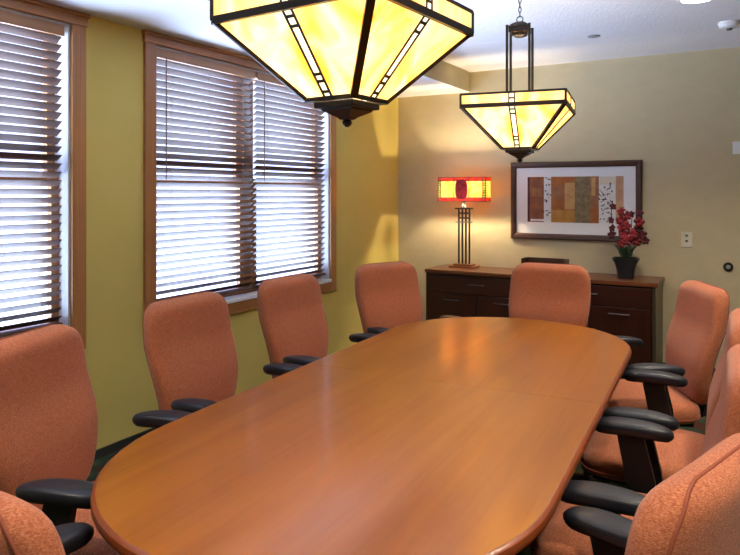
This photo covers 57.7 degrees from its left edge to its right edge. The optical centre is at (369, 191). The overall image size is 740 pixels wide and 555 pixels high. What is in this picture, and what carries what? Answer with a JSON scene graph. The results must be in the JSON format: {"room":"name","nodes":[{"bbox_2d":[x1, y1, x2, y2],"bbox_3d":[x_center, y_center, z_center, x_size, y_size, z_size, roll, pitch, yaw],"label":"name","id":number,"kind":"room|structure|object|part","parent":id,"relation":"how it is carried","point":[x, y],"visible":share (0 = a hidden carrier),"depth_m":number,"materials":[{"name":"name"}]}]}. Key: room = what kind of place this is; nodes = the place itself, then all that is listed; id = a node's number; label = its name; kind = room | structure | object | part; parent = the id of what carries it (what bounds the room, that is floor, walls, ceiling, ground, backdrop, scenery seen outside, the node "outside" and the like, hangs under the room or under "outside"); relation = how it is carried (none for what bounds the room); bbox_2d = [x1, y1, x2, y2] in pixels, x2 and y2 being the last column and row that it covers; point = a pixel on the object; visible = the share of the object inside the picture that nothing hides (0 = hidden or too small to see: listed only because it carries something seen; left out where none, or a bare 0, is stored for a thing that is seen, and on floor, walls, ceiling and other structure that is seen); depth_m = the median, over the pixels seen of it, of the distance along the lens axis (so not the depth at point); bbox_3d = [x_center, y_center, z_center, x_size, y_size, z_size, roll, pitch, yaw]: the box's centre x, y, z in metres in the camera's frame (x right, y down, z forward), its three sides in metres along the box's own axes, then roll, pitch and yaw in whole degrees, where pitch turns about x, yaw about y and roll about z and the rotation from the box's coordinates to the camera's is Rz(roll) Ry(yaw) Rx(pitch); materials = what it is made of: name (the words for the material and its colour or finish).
{"room":"conference room","nodes":[
{"label":"conference room","id":0,"kind":"room"},
{"bbox_2d":[2,7,397,448],"bbox_3d":[-1.714,0.160,3.503,0.160,2.620,8.090,0,0,30],"label":"wall","id":1,"kind":"structure","parent":0,"point":[118,370],"depth_m":3.90,"materials":[{"name":"yellow paint"}]},
{"bbox_2d":[0,0,90,348],"bbox_3d":[-2.117,-0.057,2.754,0.186,1.804,2.120,0,0,30],"label":"window","id":2,"kind":"structure","parent":1,"relation":"in","point":[73,48],"depth_m":3.56,"materials":[{"name":"brown wood"}]},
{"bbox_3d":[-1.931,-0.466,3.222,0.033,0.822,0.898,0,0,30],"label":"sash","id":3,"kind":"part","parent":2,"relation":"part of","materials":[{"name":"brown wood"}]},
{"bbox_3d":[-1.901,0.321,3.205,0.033,0.832,0.898,0,0,30],"label":"sash","id":4,"kind":"part","parent":2,"relation":"part of","materials":[{"name":"brown wood"}]},
{"bbox_2d":[0,10,64,337],"bbox_3d":[-1.856,-0.086,3.146,0.074,1.582,0.916,0,0,30],"label":"window blind","id":5,"kind":"object","parent":2,"relation":"attached to","point":[6,17],"visible":0.88,"depth_m":3.39,"materials":[{"name":"plastic"}]},
{"bbox_3d":[-1.864,0.696,3.151,0.052,0.018,0.904,0,0,30],"label":"rail","id":6,"kind":"part","parent":5,"relation":"part of","materials":[{"name":"plastic"}]},
{"bbox_3d":[-2.052,-0.924,2.717,0.036,0.069,2.120,0,0,30],"label":"head casing","id":7,"kind":"part","parent":2,"relation":"part of","materials":[{"name":"brown wood"}]},
{"bbox_2d":[94,428,155,459],"bbox_3d":[-1.643,1.445,3.455,0.012,0.050,7.758,0,0,30],"label":"baseboard","id":8,"kind":"structure","parent":1,"relation":"attached to","point":[116,446],"depth_m":3.81,"materials":[{"name":"grey"}]},
{"bbox_2d":[141,29,335,314],"bbox_3d":[-0.876,-0.057,4.918,0.186,1.804,2.120,0,0,30],"label":"window","id":9,"kind":"structure","parent":1,"relation":"in","point":[237,302],"depth_m":4.65,"materials":[{"name":"brown wood"}]},
{"bbox_3d":[-1.186,-0.466,4.521,0.033,0.822,0.898,0,0,30],"label":"sash","id":10,"kind":"part","parent":9,"relation":"part of","materials":[{"name":"brown wood"}]},
{"bbox_3d":[-1.156,0.321,4.503,0.033,0.832,0.898,0,0,30],"label":"sash","id":11,"kind":"part","parent":9,"relation":"part of","materials":[{"name":"brown wood"}]},
{"bbox_3d":[-0.810,-0.924,4.881,0.036,0.069,2.120,0,0,30],"label":"head casing","id":12,"kind":"part","parent":9,"relation":"part of","materials":[{"name":"brown wood"}]},
{"bbox_2d":[157,48,254,300],"bbox_3d":[-1.086,-0.086,4.489,0.074,1.582,0.930,0,0,30],"label":"window blind","id":13,"kind":"object","parent":9,"relation":"attached to","point":[209,66],"visible":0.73,"depth_m":4.45,"materials":[{"name":"brown wood"}]},
{"bbox_3d":[-1.094,-0.069,4.493,0.053,1.527,0.001,0,0,30],"label":"ladder cord","id":14,"kind":"part","parent":13,"relation":"part of","materials":[{"name":"white fabric"}]},
{"bbox_3d":[-1.094,0.696,4.493,0.052,0.018,0.918,0,0,30],"label":"rail","id":15,"kind":"part","parent":13,"relation":"part of","materials":[{"name":"plastic"}]},
{"bbox_3d":[-0.861,0.752,4.910,0.140,0.026,1.912,0,0,30],"label":"sill","id":16,"kind":"part","parent":9,"relation":"part of","materials":[{"name":"white"}]},
{"bbox_3d":[-0.818,0.805,4.885,0.020,0.080,1.920,0,0,30],"label":"casing","id":17,"kind":"part","parent":9,"relation":"part of","materials":[{"name":"brown wood"}]},
{"bbox_3d":[-0.689,-0.466,5.386,0.033,0.822,0.898,0,0,30],"label":"sash","id":18,"kind":"part","parent":9,"relation":"part of","materials":[{"name":"brown wood"}]},
{"bbox_3d":[-0.659,0.321,5.369,0.033,0.832,0.898,0,0,30],"label":"sash","id":19,"kind":"part","parent":9,"relation":"part of","materials":[{"name":"brown wood"}]},
{"bbox_2d":[252,72,325,287],"bbox_3d":[-0.615,-0.086,5.310,0.074,1.582,0.916,0,0,30],"label":"window blind","id":20,"kind":"object","parent":9,"relation":"attached to","point":[265,78],"visible":0.77,"depth_m":5.25,"materials":[{"name":"plastic"}]},
{"bbox_3d":[-0.623,0.696,5.315,0.052,0.018,0.904,0,0,30],"label":"rail","id":21,"kind":"part","parent":20,"relation":"part of","materials":[{"name":"brown wood"}]},
{"bbox_3d":[-0.459,-0.069,5.601,0.053,1.527,0.001,0,0,30],"label":"ladder cord","id":22,"kind":"part","parent":20,"relation":"part of","materials":[{"name":"fabric"}]},
{"bbox_2d":[37,0,469,97],"bbox_3d":[-1.309,-1.055,3.270,0.775,0.190,7.770,0,0,30],"label":"ceiling","id":23,"kind":"structure","parent":0,"point":[189,20],"depth_m":3.80,"materials":[{"name":"white"}]},
{"bbox_2d":[86,416,706,554],"bbox_3d":[0.524,1.520,2.219,5.400,0.100,8.170,0,0,30],"label":"floor","id":24,"kind":"structure","parent":0,"point":[699,426],"depth_m":3.57,"materials":[{"name":"carpet"}]},
{"bbox_2d":[0,491,93,554],"bbox_3d":[-0.518,0.958,1.289,0.677,1.023,0.658,0,0,32],"label":"chair","id":25,"kind":"object","parent":24,"relation":"on","point":[25,529],"visible":1,"depth_m":0.96,"materials":[{"name":"fabric fabric"},{"name":"black plastic"}]},
{"bbox_3d":[-0.735,0.801,1.494,0.093,0.052,0.260,0,0,32],"label":"armrest","id":26,"kind":"part","parent":25,"relation":"part of","materials":[{"name":"black"}]},
{"bbox_2d":[0,324,190,554],"bbox_3d":[-0.827,0.958,2.081,0.658,1.023,0.677,0,0,11],"label":"chair","id":27,"kind":"object","parent":24,"relation":"on","point":[49,415],"visible":0.57,"depth_m":2.07,"materials":[{"name":"fabric fabric"},{"name":"black plastic"}]},
{"bbox_3d":[-1.059,0.728,2.126,0.185,0.555,0.500,0,0,11],"label":"backrest","id":28,"kind":"part","parent":27,"relation":"part of","materials":[{"name":"fabric"}]},
{"bbox_3d":[-0.823,0.801,1.783,0.260,0.052,0.093,0,0,11],"label":"armrest","id":29,"kind":"part","parent":27,"relation":"part of","materials":[{"name":"black"}]},
{"bbox_3d":[-0.823,0.950,1.855,0.131,0.280,0.183,0,0,11],"label":"arm post","id":30,"kind":"part","parent":27,"relation":"part of","materials":[{"name":"black plastic"}]},
{"bbox_3d":[-0.778,1.024,2.072,0.490,0.097,0.500,0,0,11],"label":"seat","id":31,"kind":"part","parent":27,"relation":"part of","materials":[{"name":"fabric"}]},
{"bbox_3d":[-0.713,0.801,2.357,0.260,0.052,0.093,0,0,11],"label":"armrest","id":32,"kind":"part","parent":27,"relation":"part of","materials":[{"name":"black"}]},
{"bbox_2d":[143,291,301,412],"bbox_3d":[-0.554,0.958,2.771,0.658,1.023,0.677,0,0,27],"label":"chair","id":33,"kind":"object","parent":24,"relation":"on","point":[190,350],"visible":0.46,"depth_m":2.81,"materials":[{"name":"fabric fabric"},{"name":"black plastic"}]},
{"bbox_3d":[-0.765,0.728,2.878,0.185,0.555,0.500,0,0,27],"label":"backrest","id":34,"kind":"part","parent":33,"relation":"part of","materials":[{"name":"fabric"}]},
{"bbox_3d":[-0.632,0.801,2.484,0.260,0.052,0.093,0,0,27],"label":"armrest","id":35,"kind":"part","parent":33,"relation":"part of","materials":[{"name":"black"}]},
{"bbox_3d":[-0.369,0.801,3.005,0.260,0.052,0.093,0,0,27],"label":"armrest","id":36,"kind":"part","parent":33,"relation":"part of","materials":[{"name":"black"}]},
{"bbox_2d":[257,273,376,378],"bbox_3d":[-0.203,0.958,3.432,0.658,1.023,0.677,0,0,31],"label":"chair","id":37,"kind":"object","parent":24,"relation":"on","point":[292,317],"visible":0.4,"depth_m":3.48,"materials":[{"name":"orange fabric"}]},
{"bbox_3d":[-0.407,0.728,3.554,0.185,0.555,0.500,0,0,31],"label":"backrest","id":38,"kind":"part","parent":37,"relation":"part of","materials":[{"name":"fabric"}]},
{"bbox_3d":[-0.302,0.801,3.151,0.260,0.052,0.093,0,0,31],"label":"armrest","id":39,"kind":"part","parent":37,"relation":"part of","materials":[{"name":"black"}]},
{"bbox_3d":[-0.003,0.801,3.652,0.260,0.052,0.093,0,0,31],"label":"armrest","id":40,"kind":"part","parent":37,"relation":"part of","materials":[{"name":"black"}]},
{"bbox_2d":[90,317,631,554],"bbox_3d":[0.268,1.097,2.567,1.200,0.745,2.856,0,0,27],"label":"conference table","id":41,"kind":"object","parent":24,"relation":"on","point":[456,435],"visible":0.97,"depth_m":1.87,"materials":[{"name":"brown wood"}]},
{"bbox_2d":[354,261,459,333],"bbox_3d":[0.262,0.958,4.038,0.677,1.023,0.658,0,0,-38],"label":"chair","id":42,"kind":"object","parent":24,"relation":"on","point":[387,294],"visible":0.34,"depth_m":4.16,"materials":[{"name":"orange fabric"}]},
{"bbox_3d":[0.070,0.801,3.811,0.093,0.052,0.260,0,0,-38],"label":"armrest","id":43,"kind":"part","parent":42,"relation":"part of","materials":[{"name":"black"}]},
{"bbox_3d":[0.116,0.728,4.224,0.500,0.555,0.185,0,0,-38],"label":"backrest","id":44,"kind":"part","parent":42,"relation":"part of","materials":[{"name":"fabric"}]},
{"bbox_3d":[0.529,0.801,4.171,0.093,0.052,0.260,0,0,-38],"label":"armrest","id":45,"kind":"part","parent":42,"relation":"part of","materials":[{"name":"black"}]},
{"bbox_2d":[425,264,664,363],"bbox_3d":[1.471,1.087,5.859,1.980,0.765,0.484,0,0,30],"label":"sideboard","id":46,"kind":"object","parent":24,"relation":"on","point":[618,307],"visible":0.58,"depth_m":5.47,"materials":[{"name":"brown wood"}]},
{"bbox_3d":[0.631,1.105,6.357,0.011,0.730,0.452,0,0,30],"label":"panel","id":47,"kind":"part","parent":46,"relation":"part of","materials":[{"name":"brown wood"}]},
{"bbox_3d":[0.737,1.156,6.045,0.472,0.478,0.020,0,0,30],"label":"door","id":48,"kind":"part","parent":46,"relation":"part of","materials":[{"name":"brown wood"}]},
{"bbox_2d":[438,177,490,268],"bbox_3d":[0.879,0.283,6.263,0.476,0.843,0.150,0,0,30],"label":"table lamp","id":49,"kind":"object","parent":46,"relation":"on","point":[461,189],"visible":1,"depth_m":6.22,"materials":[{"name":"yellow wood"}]},
{"bbox_3d":[0.655,-0.025,6.317,0.030,0.154,0.003,0,0,30],"label":"glass pane","id":50,"kind":"part","parent":49,"relation":"part of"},
{"bbox_3d":[0.725,-0.025,6.277,0.128,0.154,0.003,0,0,30],"label":"glass pane","id":51,"kind":"part","parent":49,"relation":"part of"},
{"bbox_3d":[0.833,0.414,6.290,0.014,0.509,0.014,0,0,30],"label":"post","id":52,"kind":"part","parent":49,"relation":"part of","materials":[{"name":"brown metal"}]},
{"bbox_3d":[0.846,-0.025,6.207,0.148,0.154,0.003,0,0,30],"label":"glass pane","id":53,"kind":"part","parent":49,"relation":"part of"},
{"bbox_3d":[0.846,-0.118,6.207,0.470,0.029,0.003,0,0,30],"label":"glass pane","id":54,"kind":"part","parent":49,"relation":"part of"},
{"bbox_3d":[0.846,0.069,6.207,0.470,0.029,0.003,0,0,30],"label":"glass pane","id":55,"kind":"part","parent":49,"relation":"part of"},
{"bbox_3d":[0.864,0.414,6.272,0.014,0.509,0.014,0,0,30],"label":"post","id":56,"kind":"part","parent":49,"relation":"part of","materials":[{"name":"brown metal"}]},
{"bbox_3d":[0.879,-0.025,6.263,0.476,0.226,0.136,0,0,30],"label":"lamp shade","id":57,"kind":"part","parent":49,"relation":"part of","materials":[{"name":"yellow glass"}]},
{"bbox_3d":[0.894,0.414,6.255,0.014,0.509,0.014,0,0,30],"label":"post","id":58,"kind":"part","parent":49,"relation":"part of","materials":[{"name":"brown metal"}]},
{"bbox_3d":[0.924,0.414,6.237,0.014,0.509,0.014,0,0,30],"label":"post","id":59,"kind":"part","parent":49,"relation":"part of","materials":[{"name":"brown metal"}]},
{"bbox_3d":[0.968,-0.025,6.137,0.128,0.154,0.003,0,0,30],"label":"glass pane","id":60,"kind":"part","parent":49,"relation":"part of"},
{"bbox_3d":[1.083,-0.025,6.146,0.003,0.154,0.126,0,0,30],"label":"glass pane","id":61,"kind":"part","parent":49,"relation":"part of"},
{"bbox_3d":[0.944,0.833,5.926,0.950,0.155,0.020,0,0,30],"label":"drawer","id":62,"kind":"part","parent":46,"relation":"part of","materials":[{"name":"brown wood"}]},
{"bbox_3d":[1.151,1.156,5.807,0.472,0.478,0.020,0,0,30],"label":"door","id":63,"kind":"part","parent":46,"relation":"part of","materials":[{"name":"brown wood"}]},
{"bbox_2d":[521,257,568,263],"bbox_3d":[1.538,0.645,5.896,0.380,0.120,0.160,0,0,30],"label":"desk organizer","id":64,"kind":"object","parent":46,"relation":"on","point":[525,259],"visible":0.3,"depth_m":5.95,"materials":[{"name":"brown wood"}]},
{"bbox_3d":[1.376,0.639,5.982,0.012,0.108,0.147,0,0,30],"label":"panel","id":65,"kind":"part","parent":64,"relation":"part of","materials":[{"name":"brown wood"}]},
{"bbox_3d":[1.980,1.156,5.332,0.472,0.478,0.020,0,0,30],"label":"door","id":66,"kind":"part","parent":46,"relation":"part of","materials":[{"name":"brown wood"}]},
{"bbox_3d":[1.773,0.833,5.451,0.950,0.155,0.020,0,0,30],"label":"drawer","id":67,"kind":"part","parent":46,"relation":"part of","materials":[{"name":"brown wood"}]},
{"bbox_2d":[607,203,649,278],"bbox_3d":[2.111,0.398,5.478,0.325,0.614,0.212,0,0,24],"label":"potted orchid","id":68,"kind":"object","parent":46,"relation":"on","point":[625,265],"visible":1,"depth_m":5.44,"materials":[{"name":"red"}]},
{"bbox_3d":[1.984,0.350,5.505,0.072,0.073,0.018,0,0,8],"label":"flower","id":69,"kind":"part","parent":68,"relation":"part of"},
{"bbox_3d":[1.987,0.294,5.505,0.054,0.062,0.018,0,0,24],"label":"flower","id":70,"kind":"part","parent":68,"relation":"part of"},
{"bbox_3d":[1.991,0.119,5.500,0.060,0.055,0.023,0,0,-1],"label":"flower","id":71,"kind":"part","parent":68,"relation":"part of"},
{"bbox_3d":[2.044,0.421,5.464,0.070,0.078,0.018,0,0,24],"label":"flower","id":72,"kind":"part","parent":68,"relation":"part of","materials":[{"name":"red plant"}]},
{"bbox_3d":[2.053,0.296,5.481,0.074,0.076,0.030,0,0,-5],"label":"flower","id":73,"kind":"part","parent":68,"relation":"part of","materials":[{"name":"red plant"}]},
{"bbox_3d":[2.052,0.228,5.477,0.094,0.087,0.021,0,0,24],"label":"flower","id":74,"kind":"part","parent":68,"relation":"part of","materials":[{"name":"red plant"}]},
{"bbox_3d":[2.047,0.157,5.466,0.074,0.072,0.025,0,0,32],"label":"flower","id":75,"kind":"part","parent":68,"relation":"part of","materials":[{"name":"red plant"}]},
{"bbox_3d":[2.072,0.347,5.469,0.090,0.084,0.033,0,0,-1],"label":"flower","id":76,"kind":"part","parent":68,"relation":"part of","materials":[{"name":"red plant"}]},
{"bbox_3d":[2.093,0.622,5.486,0.212,0.166,0.212,0,0,24],"label":"pot","id":77,"kind":"part","parent":68,"relation":"part of","materials":[{"name":"black"}]},
{"bbox_3d":[2.082,0.272,5.441,0.080,0.086,0.021,0,0,19],"label":"flower","id":78,"kind":"part","parent":68,"relation":"part of","materials":[{"name":"red plant"}]},
{"bbox_3d":[2.083,0.397,5.444,0.092,0.084,0.021,0,0,34],"label":"flower","id":79,"kind":"part","parent":68,"relation":"part of","materials":[{"name":"red plant"}]},
{"bbox_3d":[2.096,0.188,5.458,0.073,0.077,0.037,0,0,24],"label":"flower","id":80,"kind":"part","parent":68,"relation":"part of","materials":[{"name":"red plant"}]},
{"bbox_3d":[2.130,0.338,5.433,0.088,0.097,0.046,0,0,24],"label":"flower","id":81,"kind":"part","parent":68,"relation":"part of","materials":[{"name":"red plant"}]},
{"bbox_3d":[2.151,0.395,5.423,0.089,0.088,0.020,0,0,18],"label":"flower","id":82,"kind":"part","parent":68,"relation":"part of","materials":[{"name":"red plant"}]},
{"bbox_3d":[2.173,0.296,5.423,0.083,0.084,0.020,0,0,7],"label":"flower","id":83,"kind":"part","parent":68,"relation":"part of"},
{"bbox_3d":[2.165,0.239,5.399,0.090,0.083,0.018,0,0,28],"label":"flower","id":84,"kind":"part","parent":68,"relation":"part of","materials":[{"name":"red plant"}]},
{"bbox_3d":[2.172,0.170,5.402,0.068,0.058,0.030,0,0,24],"label":"flower","id":85,"kind":"part","parent":68,"relation":"part of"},
{"bbox_3d":[2.202,0.345,5.405,0.066,0.063,0.019,0,0,40],"label":"flower","id":86,"kind":"part","parent":68,"relation":"part of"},
{"bbox_3d":[2.221,0.391,5.407,0.065,0.066,0.022,0,0,24],"label":"flower","id":87,"kind":"part","parent":68,"relation":"part of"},
{"bbox_3d":[2.312,1.105,5.393,0.027,0.730,0.452,0,0,30],"label":"panel","id":88,"kind":"part","parent":46,"relation":"part of","materials":[{"name":"brown wood"}]},
{"bbox_2d":[509,262,592,328],"bbox_3d":[0.995,0.958,3.965,0.677,1.023,0.658,0,0,30],"label":"chair","id":89,"kind":"object","parent":24,"relation":"on","point":[554,292],"visible":0.27,"depth_m":4.13,"materials":[{"name":"orange fabric"}]},
{"bbox_2d":[530,344,739,554],"bbox_3d":[0.804,0.958,1.984,0.658,1.023,0.677,0,0,28],"label":"chair","id":90,"kind":"object","parent":24,"relation":"on","point":[557,538],"visible":0.45,"depth_m":1.91,"materials":[{"name":"fabric"}]},
{"bbox_3d":[0.760,1.024,2.008,0.490,0.097,0.500,0,0,28],"label":"seat","id":91,"kind":"part","parent":90,"relation":"part of","materials":[{"name":"fabric"}]},
{"bbox_3d":[0.615,0.801,1.754,0.260,0.052,0.093,0,0,28],"label":"armrest","id":92,"kind":"part","parent":90,"relation":"part of","materials":[{"name":"black"}]},
{"bbox_3d":[0.660,0.950,1.810,0.131,0.280,0.183,0,0,28],"label":"arm post","id":93,"kind":"part","parent":90,"relation":"part of","materials":[{"name":"black plastic"}]},
{"bbox_3d":[0.887,0.801,2.270,0.260,0.052,0.093,0,0,28],"label":"armrest","id":94,"kind":"part","parent":90,"relation":"part of","materials":[{"name":"black"}]},
{"bbox_3d":[0.866,0.950,2.202,0.131,0.280,0.183,0,0,28],"label":"arm post","id":95,"kind":"part","parent":90,"relation":"part of","materials":[{"name":"black plastic"}]},
{"bbox_3d":[1.013,0.728,1.874,0.185,0.555,0.500,0,0,28],"label":"backrest","id":96,"kind":"part","parent":90,"relation":"part of","materials":[{"name":"fabric"}]},
{"bbox_2d":[563,433,739,554],"bbox_3d":[0.404,0.958,1.342,0.677,1.023,0.658,0,0,-43],"label":"chair","id":97,"kind":"object","parent":24,"relation":"on","point":[695,510],"visible":1,"depth_m":1.03,"materials":[{"name":"orange fabric"}]},
{"bbox_3d":[0.577,0.801,1.585,0.093,0.052,0.260,0,0,-43],"label":"armrest","id":98,"kind":"part","parent":97,"relation":"part of","materials":[{"name":"black"}]},
{"bbox_3d":[0.534,0.950,1.527,0.183,0.280,0.131,0,0,-43],"label":"arm post","id":99,"kind":"part","parent":97,"relation":"part of","materials":[{"name":"black plastic"}]},
{"bbox_3d":[0.566,0.728,1.169,0.500,0.555,0.185,0,0,-43],"label":"backrest","id":100,"kind":"part","parent":97,"relation":"part of","materials":[{"name":"fabric"}]},
{"bbox_2d":[578,280,729,480],"bbox_3d":[1.366,0.958,3.303,0.658,1.023,0.677,0,0,5],"label":"chair","id":101,"kind":"object","parent":24,"relation":"on","point":[696,333],"visible":0.48,"depth_m":3.14,"materials":[{"name":"orange fabric"}]},
{"bbox_3d":[1.331,0.801,3.599,0.260,0.052,0.093,0,0,5],"label":"armrest","id":102,"kind":"part","parent":101,"relation":"part of","materials":[{"name":"black"}]},
{"bbox_3d":[1.317,1.024,3.307,0.490,0.097,0.500,0,0,5],"label":"seat","id":103,"kind":"part","parent":101,"relation":"part of","materials":[{"name":"fabric"}]},
{"bbox_3d":[1.282,0.801,3.017,0.260,0.052,0.093,0,0,5],"label":"armrest","id":104,"kind":"part","parent":101,"relation":"part of","materials":[{"name":"black"}]},
{"bbox_3d":[1.302,0.950,3.086,0.131,0.280,0.183,0,0,5],"label":"arm post","id":105,"kind":"part","parent":101,"relation":"part of","materials":[{"name":"black plastic"}]},
{"bbox_3d":[1.602,0.728,3.283,0.185,0.555,0.500,0,0,5],"label":"backrest","id":106,"kind":"part","parent":101,"relation":"part of","materials":[{"name":"fabric"}]},
{"bbox_2d":[580,308,739,485],"bbox_3d":[1.144,0.958,2.608,0.658,1.023,0.677,0,0,28],"label":"chair","id":107,"kind":"object","parent":24,"relation":"on","point":[602,458],"visible":0.4,"depth_m":2.52,"materials":[{"name":"orange fabric"}]},
{"bbox_3d":[0.955,0.801,2.377,0.260,0.052,0.093,0,0,28],"label":"armrest","id":108,"kind":"part","parent":107,"relation":"part of","materials":[{"name":"black"}]},
{"bbox_3d":[1.100,1.024,2.631,0.490,0.097,0.500,0,0,28],"label":"seat","id":109,"kind":"part","parent":107,"relation":"part of","materials":[{"name":"fabric"}]},
{"bbox_3d":[1.000,0.950,2.433,0.131,0.280,0.183,0,0,28],"label":"arm post","id":110,"kind":"part","parent":107,"relation":"part of","materials":[{"name":"black plastic"}]},
{"bbox_3d":[1.228,0.801,2.894,0.260,0.052,0.093,0,0,28],"label":"armrest","id":111,"kind":"part","parent":107,"relation":"part of","materials":[{"name":"black"}]},
{"bbox_3d":[1.207,0.950,2.825,0.131,0.280,0.183,0,0,28],"label":"arm post","id":112,"kind":"part","parent":107,"relation":"part of","materials":[{"name":"black plastic"}]},
{"bbox_3d":[1.353,0.728,2.497,0.185,0.555,0.500,0,0,28],"label":"backrest","id":113,"kind":"part","parent":107,"relation":"part of","materials":[{"name":"fabric"}]},
{"bbox_2d":[398,47,739,367],"bbox_3d":[2.566,0.160,5.618,5.160,2.620,0.160,0,0,30],"label":"wall","id":114,"kind":"structure","parent":0,"point":[678,114],"depth_m":5.79,"materials":[{"name":"paint"}]},
{"bbox_2d":[511,160,642,242],"bbox_3d":[1.802,0.078,5.944,1.140,0.700,0.032,0,0,30],"label":"framed picture","id":115,"kind":"object","parent":114,"relation":"attached to","point":[565,200],"visible":0.97,"depth_m":5.95,"materials":[{"name":"brown wood"}]},
{"bbox_2d":[528,176,623,223],"bbox_3d":[1.807,0.068,5.948,0.835,0.410,0.001,0,0,30],"label":"print","id":116,"kind":"object","parent":115,"relation":"attached to","point":[551,199],"depth_m":5.95,"materials":[{"name":"paper"}]},
{"bbox_2d":[681,232,691,246],"bbox_3d":[2.597,0.390,5.503,0.084,0.124,0.010,0,0,30],"label":"wall plate","id":117,"kind":"object","parent":114,"relation":"attached to","point":[686,237],"visible":1,"depth_m":5.50,"materials":[{"name":"beige plastic"}]},
{"bbox_2d":[723,262,732,270],"bbox_3d":[2.854,0.597,5.347,0.072,0.072,0.024,0,0,30],"label":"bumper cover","id":118,"kind":"object","parent":114,"relation":"attached to","point":[728,266],"visible":1,"depth_m":5.34,"materials":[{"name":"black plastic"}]},
{"bbox_2d":[733,141,739,153],"bbox_3d":[2.932,-0.350,5.301,0.120,0.100,0.026,0,0,30],"label":"wall thermostat","id":119,"kind":"object","parent":114,"relation":"attached to","point":[736,145],"visible":1,"depth_m":5.31,"materials":[{"name":"white plastic"}]},
{"bbox_2d":[442,0,739,71],"bbox_3d":[0.524,-1.200,2.219,5.320,0.100,8.090,0,0,30],"label":"ceiling","id":120,"kind":"structure","parent":0,"point":[625,28],"depth_m":4.78,"materials":[{"name":"paint"}]},
{"bbox_2d":[210,0,473,126],"bbox_3d":[-0.062,-0.662,1.811,0.519,0.975,0.519,0,0,34],"label":"pendant lamp","id":121,"kind":"object","parent":120,"relation":"hanging from","point":[348,59],"visible":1,"depth_m":1.69,"materials":[{"name":"yellow glass"}]},
{"bbox_3d":[-0.311,-0.474,1.677,0.236,0.058,0.003,0,0,34],"label":"rim panel","id":122,"kind":"part","parent":121,"relation":"part of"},
{"bbox_3d":[-0.262,-0.345,1.748,0.238,0.202,0.174,0,0,34],"label":"glass panel","id":123,"kind":"part","parent":121,"relation":"part of","materials":[{"name":"glass"}]},
{"bbox_3d":[-0.045,-0.345,1.602,0.238,0.202,0.174,0,0,34],"label":"glass panel","id":124,"kind":"part","parent":121,"relation":"part of","materials":[{"name":"glass"}]},
{"bbox_3d":[-0.062,-0.218,1.811,0.128,0.046,0.128,0,0,34],"label":"plate","id":125,"kind":"part","parent":121,"relation":"part of","materials":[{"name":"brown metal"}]},
{"bbox_3d":[0.002,-0.345,1.611,0.174,0.202,0.238,0,0,34],"label":"glass panel","id":126,"kind":"part","parent":121,"relation":"part of","materials":[{"name":"glass"}]},
{"bbox_3d":[0.072,-0.474,1.562,0.003,0.058,0.236,0,0,34],"label":"rim panel","id":127,"kind":"part","parent":121,"relation":"part of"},
{"bbox_3d":[0.147,-0.345,1.828,0.174,0.202,0.238,0,0,34],"label":"glass panel","id":128,"kind":"part","parent":121,"relation":"part of","materials":[{"name":"glass"}]},
{"bbox_3d":[0.219,-0.474,1.781,0.003,0.058,0.236,0,0,34],"label":"rim panel","id":129,"kind":"part","parent":121,"relation":"part of","materials":[{"name":"yellow glass"}]},
{"bbox_2d":[459,0,575,162],"bbox_3d":[0.771,-0.651,3.454,0.519,0.998,0.519,0,0,21],"label":"pendant lamp","id":130,"kind":"object","parent":120,"relation":"hanging from","point":[519,123],"visible":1,"depth_m":3.30,"materials":[{"name":"yellow glass"}]},
{"bbox_3d":[0.558,-0.451,3.269,0.236,0.058,0.003,0,0,21],"label":"rim panel","id":131,"kind":"part","parent":130,"relation":"part of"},
{"bbox_3d":[0.590,-0.322,3.349,0.238,0.202,0.174,0,0,21],"label":"glass panel","id":132,"kind":"part","parent":130,"relation":"part of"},
{"bbox_3d":[0.771,-0.350,3.454,0.519,0.269,0.519,0,0,21],"label":"frame","id":133,"kind":"part","parent":130,"relation":"part of","materials":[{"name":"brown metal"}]},
{"bbox_3d":[0.771,-0.835,3.454,0.104,0.078,0.104,0,0,21],"label":"crown","id":134,"kind":"part","parent":130,"relation":"part of","materials":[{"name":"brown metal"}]},
{"bbox_3d":[0.771,-0.195,3.454,0.128,0.046,0.128,0,0,21],"label":"plate","id":135,"kind":"part","parent":130,"relation":"part of","materials":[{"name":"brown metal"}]},
{"bbox_3d":[0.771,-1.008,3.454,0.037,0.278,0.018,0,0,21],"label":"chain","id":136,"kind":"part","parent":130,"relation":"part of","materials":[{"name":"grey metal"}]},
{"bbox_3d":[0.834,-0.322,3.254,0.238,0.202,0.174,0,0,21],"label":"glass panel","id":137,"kind":"part","parent":130,"relation":"part of","materials":[{"name":"glass"}]},
{"bbox_3d":[0.803,-0.451,3.173,0.236,0.058,0.003,0,0,21],"label":"rim panel","id":138,"kind":"part","parent":130,"relation":"part of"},
{"bbox_3d":[0.876,-0.322,3.273,0.174,0.202,0.238,0,0,21],"label":"glass panel","id":139,"kind":"part","parent":130,"relation":"part of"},
{"bbox_3d":[0.972,-0.322,3.516,0.174,0.202,0.238,0,0,21],"label":"glass panel","id":140,"kind":"part","parent":130,"relation":"part of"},
{"bbox_2d":[587,34,599,37],"bbox_3d":[1.650,-1.145,4.945,0.092,0.010,0.092,0,0,30],"label":"sprinkler cover","id":141,"kind":"object","parent":120,"relation":"attached to","point":[595,35],"visible":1,"depth_m":4.93,"materials":[{"name":"grey metal"}]},
{"bbox_2d":[677,0,711,3],"bbox_3d":[1.940,-1.145,3.983,0.210,0.007,0.210,0,0,30],"label":"recessed light","id":142,"kind":"object","parent":120,"relation":"in","point":[678,1],"visible":1,"depth_m":4.04,"materials":[{"name":"white plastic"}]},
{"bbox_2d":[718,20,739,30],"bbox_3d":[2.438,-1.123,4.550,0.144,0.054,0.144,0,0,30],"label":"smoke detector","id":143,"kind":"object","parent":120,"relation":"attached to","point":[728,25],"visible":1,"depth_m":4.51,"materials":[{"name":"white plastic"}]}
]}

